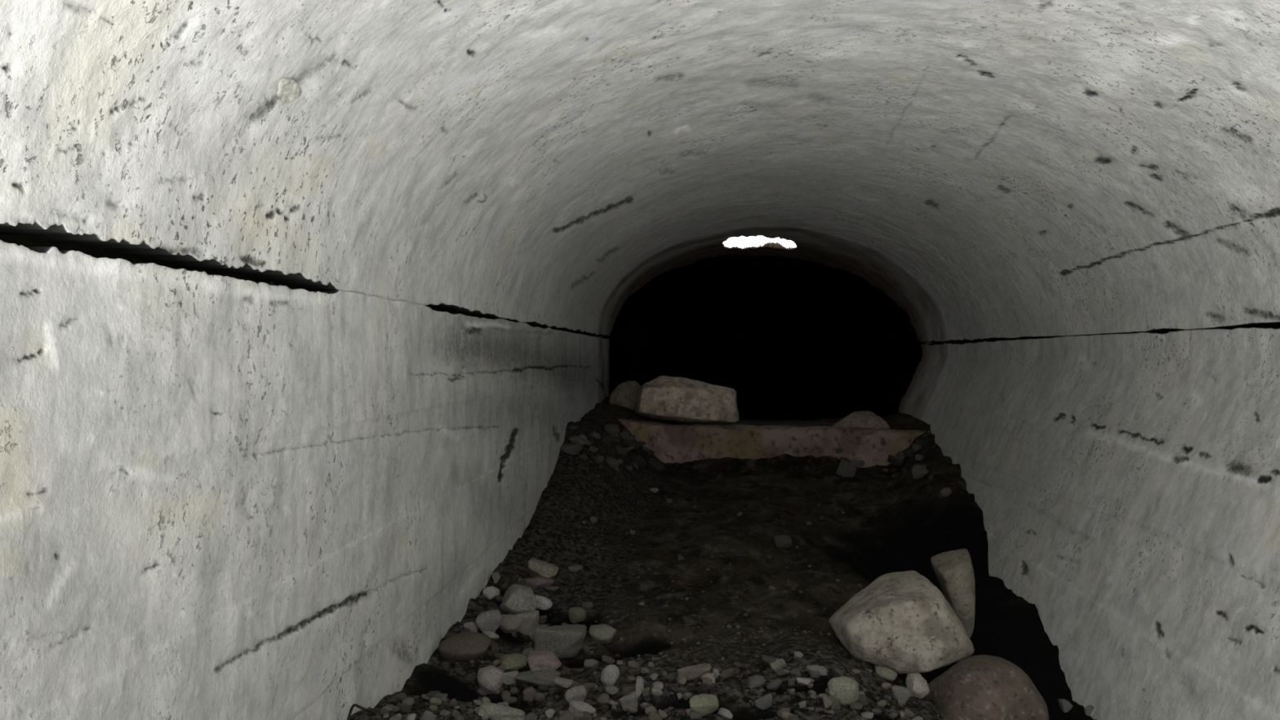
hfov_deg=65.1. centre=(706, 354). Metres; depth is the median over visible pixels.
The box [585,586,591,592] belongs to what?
pebble
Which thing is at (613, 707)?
pebble
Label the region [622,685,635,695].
pebble
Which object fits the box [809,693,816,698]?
pebble
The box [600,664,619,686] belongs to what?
stone
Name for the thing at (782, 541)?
stone
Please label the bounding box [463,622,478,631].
stone
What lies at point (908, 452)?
pebble
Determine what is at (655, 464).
pebble
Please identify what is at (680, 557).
pebble
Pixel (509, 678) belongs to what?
stone
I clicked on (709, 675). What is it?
stone
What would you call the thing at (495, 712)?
stone
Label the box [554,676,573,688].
stone
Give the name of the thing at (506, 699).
pebble
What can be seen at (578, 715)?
pebble
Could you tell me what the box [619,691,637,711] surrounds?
pebble
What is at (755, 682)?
pebble
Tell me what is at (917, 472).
pebble
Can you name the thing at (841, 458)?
pebble
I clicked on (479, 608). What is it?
pebble
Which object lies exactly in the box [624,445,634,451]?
pebble
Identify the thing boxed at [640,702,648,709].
pebble
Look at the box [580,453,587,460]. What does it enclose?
pebble
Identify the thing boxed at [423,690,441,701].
pebble
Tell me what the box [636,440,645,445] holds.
pebble
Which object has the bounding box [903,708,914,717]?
pebble
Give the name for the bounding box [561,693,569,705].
pebble
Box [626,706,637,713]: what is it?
pebble
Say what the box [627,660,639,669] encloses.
pebble
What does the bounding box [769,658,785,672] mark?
stone
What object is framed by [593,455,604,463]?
pebble
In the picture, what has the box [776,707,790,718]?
pebble
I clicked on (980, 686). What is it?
boulder
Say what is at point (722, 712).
pebble
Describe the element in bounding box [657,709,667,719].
pebble
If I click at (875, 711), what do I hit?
pebble
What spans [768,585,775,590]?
pebble
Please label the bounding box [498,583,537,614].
stone
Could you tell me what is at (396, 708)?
pebble
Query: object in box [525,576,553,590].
stone
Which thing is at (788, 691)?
pebble
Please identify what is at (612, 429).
pebble
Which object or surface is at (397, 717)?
pebble
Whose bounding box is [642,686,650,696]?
pebble
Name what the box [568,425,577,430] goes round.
pebble
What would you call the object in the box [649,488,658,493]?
stone
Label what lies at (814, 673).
pebble
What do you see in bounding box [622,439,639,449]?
pebble
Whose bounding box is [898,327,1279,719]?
wall
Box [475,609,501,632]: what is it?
stone
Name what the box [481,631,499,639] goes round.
stone
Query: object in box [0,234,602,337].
crack
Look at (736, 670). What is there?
pebble
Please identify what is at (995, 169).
ceiling
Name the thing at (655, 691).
pebble
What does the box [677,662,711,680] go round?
stone
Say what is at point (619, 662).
pebble
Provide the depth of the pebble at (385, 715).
3.50 m
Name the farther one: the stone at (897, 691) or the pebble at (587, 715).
the stone at (897, 691)
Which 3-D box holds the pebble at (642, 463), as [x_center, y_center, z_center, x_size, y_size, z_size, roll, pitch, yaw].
[-0.657,1.044,9.760,0.164,0.119,0.123,0,0,-12]
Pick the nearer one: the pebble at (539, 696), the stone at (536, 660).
the pebble at (539, 696)
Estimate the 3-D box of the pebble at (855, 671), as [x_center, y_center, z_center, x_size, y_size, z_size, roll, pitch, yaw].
[0.678,1.432,4.512,0.046,0.023,0.030,0,0,-10]
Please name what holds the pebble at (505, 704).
on the floor
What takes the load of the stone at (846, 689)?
on the floor
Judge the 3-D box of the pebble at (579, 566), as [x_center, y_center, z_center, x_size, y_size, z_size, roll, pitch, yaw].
[-0.825,1.353,6.363,0.070,0.030,0.051,-2,0,0]
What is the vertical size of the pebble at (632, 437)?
0.121 m
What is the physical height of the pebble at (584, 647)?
0.044 m
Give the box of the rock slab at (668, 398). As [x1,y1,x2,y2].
[635,375,739,422]
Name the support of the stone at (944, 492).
on the floor
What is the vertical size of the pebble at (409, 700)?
0.040 m
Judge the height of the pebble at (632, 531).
0.037 m
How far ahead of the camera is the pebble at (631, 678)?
4.37 m
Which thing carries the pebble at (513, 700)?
on the floor
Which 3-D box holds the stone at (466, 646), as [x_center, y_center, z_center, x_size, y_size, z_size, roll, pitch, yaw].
[-1.088,1.324,4.506,0.229,0.116,0.175,-2,0,0]
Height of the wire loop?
0.084 m
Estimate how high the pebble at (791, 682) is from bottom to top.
0.031 m
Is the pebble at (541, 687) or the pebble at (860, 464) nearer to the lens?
the pebble at (541, 687)
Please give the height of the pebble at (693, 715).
0.030 m
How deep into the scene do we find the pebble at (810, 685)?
4.36 m
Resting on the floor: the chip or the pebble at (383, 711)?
the pebble at (383, 711)
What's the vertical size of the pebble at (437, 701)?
0.038 m
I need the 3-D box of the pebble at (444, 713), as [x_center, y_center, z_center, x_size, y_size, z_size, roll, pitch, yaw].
[-0.964,1.323,3.685,0.039,0.024,0.031,0,0,-5]
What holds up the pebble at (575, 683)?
on the floor
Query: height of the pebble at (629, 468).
0.047 m
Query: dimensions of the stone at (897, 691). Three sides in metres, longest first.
0.085 x 0.077 x 0.072 m
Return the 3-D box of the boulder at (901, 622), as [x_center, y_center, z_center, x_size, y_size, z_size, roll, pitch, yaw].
[0.971,1.347,5.048,0.694,0.434,0.671,0,0,0]
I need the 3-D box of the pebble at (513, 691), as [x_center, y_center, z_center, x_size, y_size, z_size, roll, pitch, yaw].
[-0.836,1.460,4.335,0.036,0.032,0.032,0,0,-7]
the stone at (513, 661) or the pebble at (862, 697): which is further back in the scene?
the stone at (513, 661)
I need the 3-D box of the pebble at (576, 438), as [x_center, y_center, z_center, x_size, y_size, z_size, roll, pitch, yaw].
[-1.116,0.754,8.720,0.118,0.095,0.116,0,0,5]
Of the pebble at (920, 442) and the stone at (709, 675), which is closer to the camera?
the stone at (709, 675)
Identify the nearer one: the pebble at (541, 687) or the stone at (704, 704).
the stone at (704, 704)
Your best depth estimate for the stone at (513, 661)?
4.45 m
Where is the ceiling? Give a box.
[0,0,1279,342]
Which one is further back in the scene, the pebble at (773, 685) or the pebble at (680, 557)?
the pebble at (680, 557)
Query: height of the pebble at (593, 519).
0.052 m
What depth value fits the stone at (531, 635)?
4.88 m
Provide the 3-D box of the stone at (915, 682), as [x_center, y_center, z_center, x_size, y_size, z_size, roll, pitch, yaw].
[0.963,1.514,4.559,0.091,0.103,0.098,0,0,-4]
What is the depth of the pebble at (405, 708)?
3.67 m
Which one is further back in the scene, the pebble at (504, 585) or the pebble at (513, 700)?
the pebble at (504, 585)
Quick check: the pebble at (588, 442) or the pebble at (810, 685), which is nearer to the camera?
the pebble at (810, 685)
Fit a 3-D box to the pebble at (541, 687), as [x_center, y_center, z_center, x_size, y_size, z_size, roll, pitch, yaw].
[-0.709,1.445,4.352,0.045,0.032,0.030,0,0,6]
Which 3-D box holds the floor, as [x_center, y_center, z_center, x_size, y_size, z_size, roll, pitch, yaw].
[0.700,1.216,20.200,4.800,1.404,39.600,0,0,0]
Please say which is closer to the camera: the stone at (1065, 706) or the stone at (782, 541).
the stone at (1065, 706)
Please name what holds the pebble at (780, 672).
on the floor
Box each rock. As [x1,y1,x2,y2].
[608,381,641,410]
[832,410,889,429]
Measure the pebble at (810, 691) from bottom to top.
0.027 m
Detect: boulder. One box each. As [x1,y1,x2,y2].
[828,570,973,674]
[924,654,1048,719]
[930,548,975,638]
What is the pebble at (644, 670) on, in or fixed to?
on the floor
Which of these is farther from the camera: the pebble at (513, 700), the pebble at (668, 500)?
the pebble at (668, 500)
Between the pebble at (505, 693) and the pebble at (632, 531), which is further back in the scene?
the pebble at (632, 531)
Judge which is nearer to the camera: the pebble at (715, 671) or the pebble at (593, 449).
the pebble at (715, 671)
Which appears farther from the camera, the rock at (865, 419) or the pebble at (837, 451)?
the rock at (865, 419)
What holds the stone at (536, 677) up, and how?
on the floor
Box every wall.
[0,240,609,719]
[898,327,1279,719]
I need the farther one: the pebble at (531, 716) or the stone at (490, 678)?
the stone at (490, 678)
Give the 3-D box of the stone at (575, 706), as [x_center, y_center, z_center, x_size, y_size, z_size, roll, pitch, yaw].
[-0.460,1.316,3.708,0.102,0.055,0.065,0,0,-10]
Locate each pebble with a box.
[380,707,389,715]
[381,706,391,711]
[382,713,388,718]
[385,704,395,711]
[389,713,401,719]
[392,706,399,712]
[395,692,407,701]
[396,702,411,712]
[402,697,414,707]
[407,713,416,719]
[421,693,430,700]
[422,710,434,719]
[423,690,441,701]
[428,704,438,711]
[429,697,441,706]
[434,693,448,699]
[439,710,450,717]
[441,697,447,702]
[448,699,457,706]
[450,709,459,717]
[453,714,464,719]
[460,629,470,632]
[466,708,474,714]
[472,699,482,705]
[474,706,479,713]
[475,687,486,695]
[476,605,482,611]
[481,696,490,702]
[481,713,488,719]
[491,659,500,666]
[493,595,502,601]
[493,653,505,659]
[497,663,505,671]
[497,702,509,706]
[501,583,506,588]
[501,689,511,699]
[502,696,512,704]
[508,697,517,704]
[509,686,518,694]
[516,577,526,586]
[522,647,537,657]
[522,685,536,702]
[524,711,537,719]
[533,692,545,701]
[535,709,545,716]
[538,614,546,623]
[538,684,548,690]
[544,586,559,591]
[545,708,555,718]
[558,710,574,719]
[560,442,582,454]
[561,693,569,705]
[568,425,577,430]
[568,435,580,442]
[568,565,578,572]
[569,680,580,688]
[571,564,582,569]
[572,435,585,445]
[573,711,583,719]
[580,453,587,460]
[581,643,590,651]
[582,438,591,445]
[582,601,593,607]
[582,682,595,691]
[582,711,592,719]
[583,658,598,666]
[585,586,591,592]
[589,431,600,439]
[589,445,598,453]
[590,515,597,523]
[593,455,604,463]
[597,693,609,706]
[601,654,614,663]
[604,423,620,435]
[604,685,618,695]
[605,456,619,469]
[608,701,617,705]
[611,704,617,709]
[614,444,627,455]
[616,660,622,664]
[618,431,630,439]
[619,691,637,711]
[622,428,631,435]
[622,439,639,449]
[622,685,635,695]
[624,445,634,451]
[626,435,634,439]
[626,466,633,471]
[626,675,636,682]
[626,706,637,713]
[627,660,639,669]
[629,529,635,534]
[631,455,646,467]
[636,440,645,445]
[640,666,649,674]
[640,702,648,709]
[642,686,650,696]
[644,706,657,715]
[646,449,654,455]
[647,457,665,472]
[647,662,654,667]
[647,712,662,719]
[649,673,658,679]
[650,687,662,695]
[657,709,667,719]
[660,670,667,677]
[666,498,672,502]
[676,675,686,685]
[676,693,682,699]
[677,555,684,560]
[681,653,687,658]
[682,692,692,700]
[685,708,693,715]
[689,711,702,719]
[702,676,711,684]
[704,544,711,550]
[711,667,719,678]
[717,707,733,719]
[720,673,727,679]
[721,667,733,677]
[733,662,742,667]
[733,666,740,675]
[746,675,764,688]
[754,693,772,709]
[758,482,765,486]
[760,654,776,666]
[766,679,782,690]
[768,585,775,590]
[776,668,786,675]
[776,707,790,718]
[782,711,794,719]
[786,688,795,695]
[787,678,795,685]
[787,714,799,719]
[790,667,801,676]
[793,650,803,658]
[795,692,805,698]
[798,700,806,708]
[807,683,813,688]
[808,670,820,679]
[808,689,816,695]
[808,706,814,711]
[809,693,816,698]
[822,695,831,708]
[826,695,840,709]
[826,710,834,714]
[832,667,843,676]
[835,448,844,453]
[835,459,857,477]
[840,457,850,462]
[850,702,862,711]
[851,459,857,464]
[851,668,861,674]
[854,460,865,467]
[857,693,866,702]
[857,701,868,706]
[861,711,873,719]
[871,708,881,715]
[876,699,886,707]
[880,682,891,689]
[887,454,902,465]
[888,712,897,719]
[895,450,906,460]
[897,697,906,706]
[899,711,905,717]
[902,448,914,457]
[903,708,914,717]
[911,443,921,451]
[911,464,926,479]
[911,715,923,719]
[915,439,925,446]
[915,453,923,460]
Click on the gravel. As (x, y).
(854, 713)
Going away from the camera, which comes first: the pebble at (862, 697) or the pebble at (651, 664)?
the pebble at (862, 697)
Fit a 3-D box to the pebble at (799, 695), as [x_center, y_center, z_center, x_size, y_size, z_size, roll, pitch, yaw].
[0.389,1.403,4.118,0.041,0.027,0.031,0,0,2]
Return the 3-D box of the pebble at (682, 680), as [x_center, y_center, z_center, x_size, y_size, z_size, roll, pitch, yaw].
[-0.105,1.367,4.196,0.042,0.038,0.046,0,0,-10]
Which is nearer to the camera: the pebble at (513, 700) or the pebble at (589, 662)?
the pebble at (513, 700)
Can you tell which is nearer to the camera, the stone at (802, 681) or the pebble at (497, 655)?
the stone at (802, 681)
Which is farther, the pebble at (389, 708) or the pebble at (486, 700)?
the pebble at (486, 700)
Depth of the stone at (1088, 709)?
5.11 m
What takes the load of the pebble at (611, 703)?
on the floor
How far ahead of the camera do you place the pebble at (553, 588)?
5.76 m
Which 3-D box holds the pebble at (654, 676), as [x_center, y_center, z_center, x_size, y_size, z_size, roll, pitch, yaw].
[-0.231,1.421,4.410,0.036,0.026,0.032,0,0,-1]
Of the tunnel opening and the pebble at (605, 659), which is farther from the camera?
the tunnel opening
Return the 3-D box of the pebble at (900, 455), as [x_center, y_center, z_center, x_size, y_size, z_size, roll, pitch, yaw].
[2.087,1.075,10.649,0.127,0.103,0.110,0,0,-8]
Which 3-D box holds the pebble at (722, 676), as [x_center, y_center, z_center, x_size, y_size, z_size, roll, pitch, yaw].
[0.075,1.420,4.409,0.034,0.030,0.031,0,0,-1]
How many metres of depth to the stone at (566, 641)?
4.76 m
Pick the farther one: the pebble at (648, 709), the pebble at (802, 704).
the pebble at (802, 704)
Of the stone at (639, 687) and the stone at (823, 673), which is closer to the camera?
the stone at (639, 687)
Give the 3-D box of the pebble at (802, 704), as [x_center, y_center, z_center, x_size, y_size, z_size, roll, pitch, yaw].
[0.390,1.421,4.059,0.030,0.029,0.025,0,0,21]
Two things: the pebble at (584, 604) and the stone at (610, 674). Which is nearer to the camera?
the stone at (610, 674)
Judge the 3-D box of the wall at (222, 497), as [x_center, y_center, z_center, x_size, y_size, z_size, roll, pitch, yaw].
[-1.321,0.901,6.692,0.186,2.241,12.584,0,0,0]
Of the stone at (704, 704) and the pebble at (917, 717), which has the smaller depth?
the stone at (704, 704)
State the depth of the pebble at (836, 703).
4.04 m
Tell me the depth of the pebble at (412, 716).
3.52 m
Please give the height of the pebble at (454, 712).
0.028 m
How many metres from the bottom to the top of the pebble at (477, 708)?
0.022 m
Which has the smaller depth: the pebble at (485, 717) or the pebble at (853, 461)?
the pebble at (485, 717)
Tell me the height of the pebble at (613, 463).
0.113 m
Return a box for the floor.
[349,395,1096,719]
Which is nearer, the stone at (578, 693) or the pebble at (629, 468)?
the stone at (578, 693)
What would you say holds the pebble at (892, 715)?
on the floor
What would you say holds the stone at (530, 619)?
on the floor
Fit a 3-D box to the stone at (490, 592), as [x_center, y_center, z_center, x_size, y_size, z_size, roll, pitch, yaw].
[-1.166,1.290,5.415,0.088,0.068,0.078,0,0,-7]
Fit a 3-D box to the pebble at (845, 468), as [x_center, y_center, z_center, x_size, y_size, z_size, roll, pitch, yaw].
[1.440,1.188,10.317,0.216,0.211,0.118,0,0,7]
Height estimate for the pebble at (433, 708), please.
0.026 m
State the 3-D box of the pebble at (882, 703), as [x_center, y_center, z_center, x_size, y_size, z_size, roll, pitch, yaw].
[0.745,1.484,4.255,0.042,0.031,0.038,0,0,2]
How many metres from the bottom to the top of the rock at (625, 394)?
0.396 m
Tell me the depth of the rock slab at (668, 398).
11.00 m
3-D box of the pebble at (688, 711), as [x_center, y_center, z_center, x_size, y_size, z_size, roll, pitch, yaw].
[-0.058,1.342,3.760,0.040,0.026,0.026,0,0,5]
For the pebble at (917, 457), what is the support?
on the floor
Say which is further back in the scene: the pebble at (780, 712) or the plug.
the pebble at (780, 712)
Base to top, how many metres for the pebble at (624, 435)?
0.113 m
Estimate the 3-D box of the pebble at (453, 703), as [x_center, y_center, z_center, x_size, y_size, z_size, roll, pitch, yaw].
[-0.970,1.331,3.821,0.029,0.024,0.028,0,0,16]
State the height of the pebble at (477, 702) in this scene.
0.020 m
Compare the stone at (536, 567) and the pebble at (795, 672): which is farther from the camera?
the stone at (536, 567)
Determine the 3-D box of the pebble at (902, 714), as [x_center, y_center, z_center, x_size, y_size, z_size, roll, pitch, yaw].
[0.818,1.505,4.181,0.022,0.022,0.022,0,0,-1]
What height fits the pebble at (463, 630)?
0.038 m
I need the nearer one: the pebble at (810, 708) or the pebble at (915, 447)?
the pebble at (810, 708)
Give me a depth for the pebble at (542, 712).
4.08 m
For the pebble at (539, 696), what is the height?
0.039 m
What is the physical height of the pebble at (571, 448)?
0.102 m
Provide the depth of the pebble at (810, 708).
3.96 m
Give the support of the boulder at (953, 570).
on the floor
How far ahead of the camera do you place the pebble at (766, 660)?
4.49 m
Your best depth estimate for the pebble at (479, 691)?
4.32 m
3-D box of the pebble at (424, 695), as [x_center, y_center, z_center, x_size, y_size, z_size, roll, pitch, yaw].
[-1.093,1.344,3.917,0.046,0.027,0.036,0,0,2]
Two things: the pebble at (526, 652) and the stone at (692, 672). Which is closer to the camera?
the stone at (692, 672)
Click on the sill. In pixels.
(670, 443)
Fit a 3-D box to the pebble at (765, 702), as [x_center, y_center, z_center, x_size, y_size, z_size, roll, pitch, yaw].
[0.236,1.427,4.107,0.072,0.064,0.056,0,0,19]
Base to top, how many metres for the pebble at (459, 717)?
0.026 m
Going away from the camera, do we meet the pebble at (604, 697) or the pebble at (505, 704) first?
the pebble at (604, 697)
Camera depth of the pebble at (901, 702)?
4.27 m
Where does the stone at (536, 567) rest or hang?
on the floor
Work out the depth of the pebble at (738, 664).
4.61 m
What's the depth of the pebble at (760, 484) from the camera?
9.57 m
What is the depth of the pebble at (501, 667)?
4.40 m
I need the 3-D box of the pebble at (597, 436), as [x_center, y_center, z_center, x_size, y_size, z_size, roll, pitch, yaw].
[-1.004,0.724,8.986,0.106,0.065,0.076,0,0,4]
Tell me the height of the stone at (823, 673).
0.044 m
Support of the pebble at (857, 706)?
on the floor
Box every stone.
[438,631,492,662]
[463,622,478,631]
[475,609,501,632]
[477,665,503,693]
[478,702,524,719]
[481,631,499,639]
[482,586,499,599]
[491,571,500,583]
[497,653,527,671]
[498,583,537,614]
[498,613,521,634]
[503,671,518,684]
[515,610,539,635]
[515,669,560,687]
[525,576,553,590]
[527,650,561,671]
[528,557,558,578]
[528,624,547,642]
[533,623,586,658]
[534,595,552,610]
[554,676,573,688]
[564,684,586,702]
[568,607,586,623]
[568,700,595,714]
[589,623,616,644]
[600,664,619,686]
[635,675,644,698]
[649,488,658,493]
[652,681,663,689]
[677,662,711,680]
[688,693,719,716]
[701,672,715,684]
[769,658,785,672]
[773,534,791,548]
[795,677,810,685]
[805,665,827,675]
[827,675,858,704]
[874,666,897,682]
[891,685,911,701]
[905,672,929,698]
[940,487,951,497]
[1057,698,1072,712]
[1084,705,1093,715]
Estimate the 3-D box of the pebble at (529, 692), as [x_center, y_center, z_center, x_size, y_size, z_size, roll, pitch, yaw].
[-0.765,1.470,4.328,0.057,0.058,0.057,0,0,1]
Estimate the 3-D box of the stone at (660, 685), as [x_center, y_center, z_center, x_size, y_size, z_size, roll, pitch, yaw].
[-0.202,1.375,4.143,0.045,0.037,0.047,0,0,-5]
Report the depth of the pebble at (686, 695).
4.09 m
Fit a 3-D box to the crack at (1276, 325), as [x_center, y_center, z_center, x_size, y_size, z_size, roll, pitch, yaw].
[2.905,-0.144,6.900,0.046,0.241,13.000,0,0,0]
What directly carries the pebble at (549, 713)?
on the floor
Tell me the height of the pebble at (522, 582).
0.052 m
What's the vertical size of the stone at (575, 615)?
0.092 m
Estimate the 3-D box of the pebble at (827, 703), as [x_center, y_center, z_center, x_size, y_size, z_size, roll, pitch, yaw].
[0.490,1.407,4.049,0.044,0.043,0.046,1,0,0]
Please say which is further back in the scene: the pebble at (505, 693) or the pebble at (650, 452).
the pebble at (650, 452)
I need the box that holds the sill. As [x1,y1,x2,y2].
[618,418,930,467]
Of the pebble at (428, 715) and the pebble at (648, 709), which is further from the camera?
the pebble at (648, 709)
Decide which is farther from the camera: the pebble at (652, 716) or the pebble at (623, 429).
the pebble at (623, 429)
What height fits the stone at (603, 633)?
0.090 m
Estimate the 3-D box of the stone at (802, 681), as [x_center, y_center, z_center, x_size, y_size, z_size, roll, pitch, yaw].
[0.423,1.435,4.379,0.063,0.040,0.052,0,0,2]
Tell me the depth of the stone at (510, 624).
5.10 m
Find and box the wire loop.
[346,703,376,719]
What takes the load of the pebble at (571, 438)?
on the floor
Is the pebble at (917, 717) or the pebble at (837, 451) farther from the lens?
the pebble at (837, 451)
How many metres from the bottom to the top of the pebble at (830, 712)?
0.016 m
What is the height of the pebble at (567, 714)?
0.059 m
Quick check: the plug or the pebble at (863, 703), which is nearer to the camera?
the plug
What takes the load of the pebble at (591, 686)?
on the floor
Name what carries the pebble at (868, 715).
on the floor
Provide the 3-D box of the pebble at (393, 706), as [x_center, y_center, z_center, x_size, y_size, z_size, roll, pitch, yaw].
[-1.155,1.290,3.646,0.037,0.022,0.031,0,0,-1]
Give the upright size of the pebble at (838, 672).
0.038 m
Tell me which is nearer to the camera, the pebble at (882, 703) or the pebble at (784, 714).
the pebble at (784, 714)
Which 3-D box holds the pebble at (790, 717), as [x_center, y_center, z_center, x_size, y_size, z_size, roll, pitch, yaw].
[0.332,1.376,3.760,0.052,0.040,0.039,0,0,-11]
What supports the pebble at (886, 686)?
on the floor
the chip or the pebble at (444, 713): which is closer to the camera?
the pebble at (444, 713)
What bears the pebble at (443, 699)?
on the floor
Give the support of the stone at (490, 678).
on the floor
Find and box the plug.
[276,78,302,102]
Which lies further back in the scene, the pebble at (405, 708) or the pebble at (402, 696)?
the pebble at (402, 696)
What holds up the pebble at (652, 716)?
on the floor
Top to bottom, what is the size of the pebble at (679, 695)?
0.020 m
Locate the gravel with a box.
[365,417,962,719]
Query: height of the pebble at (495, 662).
0.028 m
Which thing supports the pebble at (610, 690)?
on the floor
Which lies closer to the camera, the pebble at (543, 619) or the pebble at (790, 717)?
the pebble at (790, 717)
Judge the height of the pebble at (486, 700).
0.036 m
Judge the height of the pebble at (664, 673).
0.024 m
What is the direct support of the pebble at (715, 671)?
on the floor
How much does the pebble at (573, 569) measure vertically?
0.043 m
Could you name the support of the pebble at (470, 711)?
on the floor
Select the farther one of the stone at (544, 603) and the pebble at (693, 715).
the stone at (544, 603)
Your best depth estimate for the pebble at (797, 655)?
4.55 m
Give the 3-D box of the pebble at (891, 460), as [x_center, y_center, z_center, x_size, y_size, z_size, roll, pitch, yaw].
[2.019,1.125,10.652,0.204,0.121,0.148,0,0,2]
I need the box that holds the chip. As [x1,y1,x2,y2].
[477,193,486,203]
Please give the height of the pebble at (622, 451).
0.093 m
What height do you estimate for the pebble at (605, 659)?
0.036 m
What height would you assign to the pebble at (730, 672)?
0.042 m
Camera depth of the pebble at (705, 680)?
4.17 m
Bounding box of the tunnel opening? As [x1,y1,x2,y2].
[602,253,925,420]
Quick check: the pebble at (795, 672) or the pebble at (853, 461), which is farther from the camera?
the pebble at (853, 461)
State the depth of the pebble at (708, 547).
6.79 m
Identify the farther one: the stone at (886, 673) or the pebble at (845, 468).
the pebble at (845, 468)
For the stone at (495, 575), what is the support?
on the floor
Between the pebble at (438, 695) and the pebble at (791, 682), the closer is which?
the pebble at (438, 695)
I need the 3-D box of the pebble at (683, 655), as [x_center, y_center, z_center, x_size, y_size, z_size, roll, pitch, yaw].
[-0.105,1.441,4.776,0.027,0.024,0.024,1,0,0]
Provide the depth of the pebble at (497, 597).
5.39 m

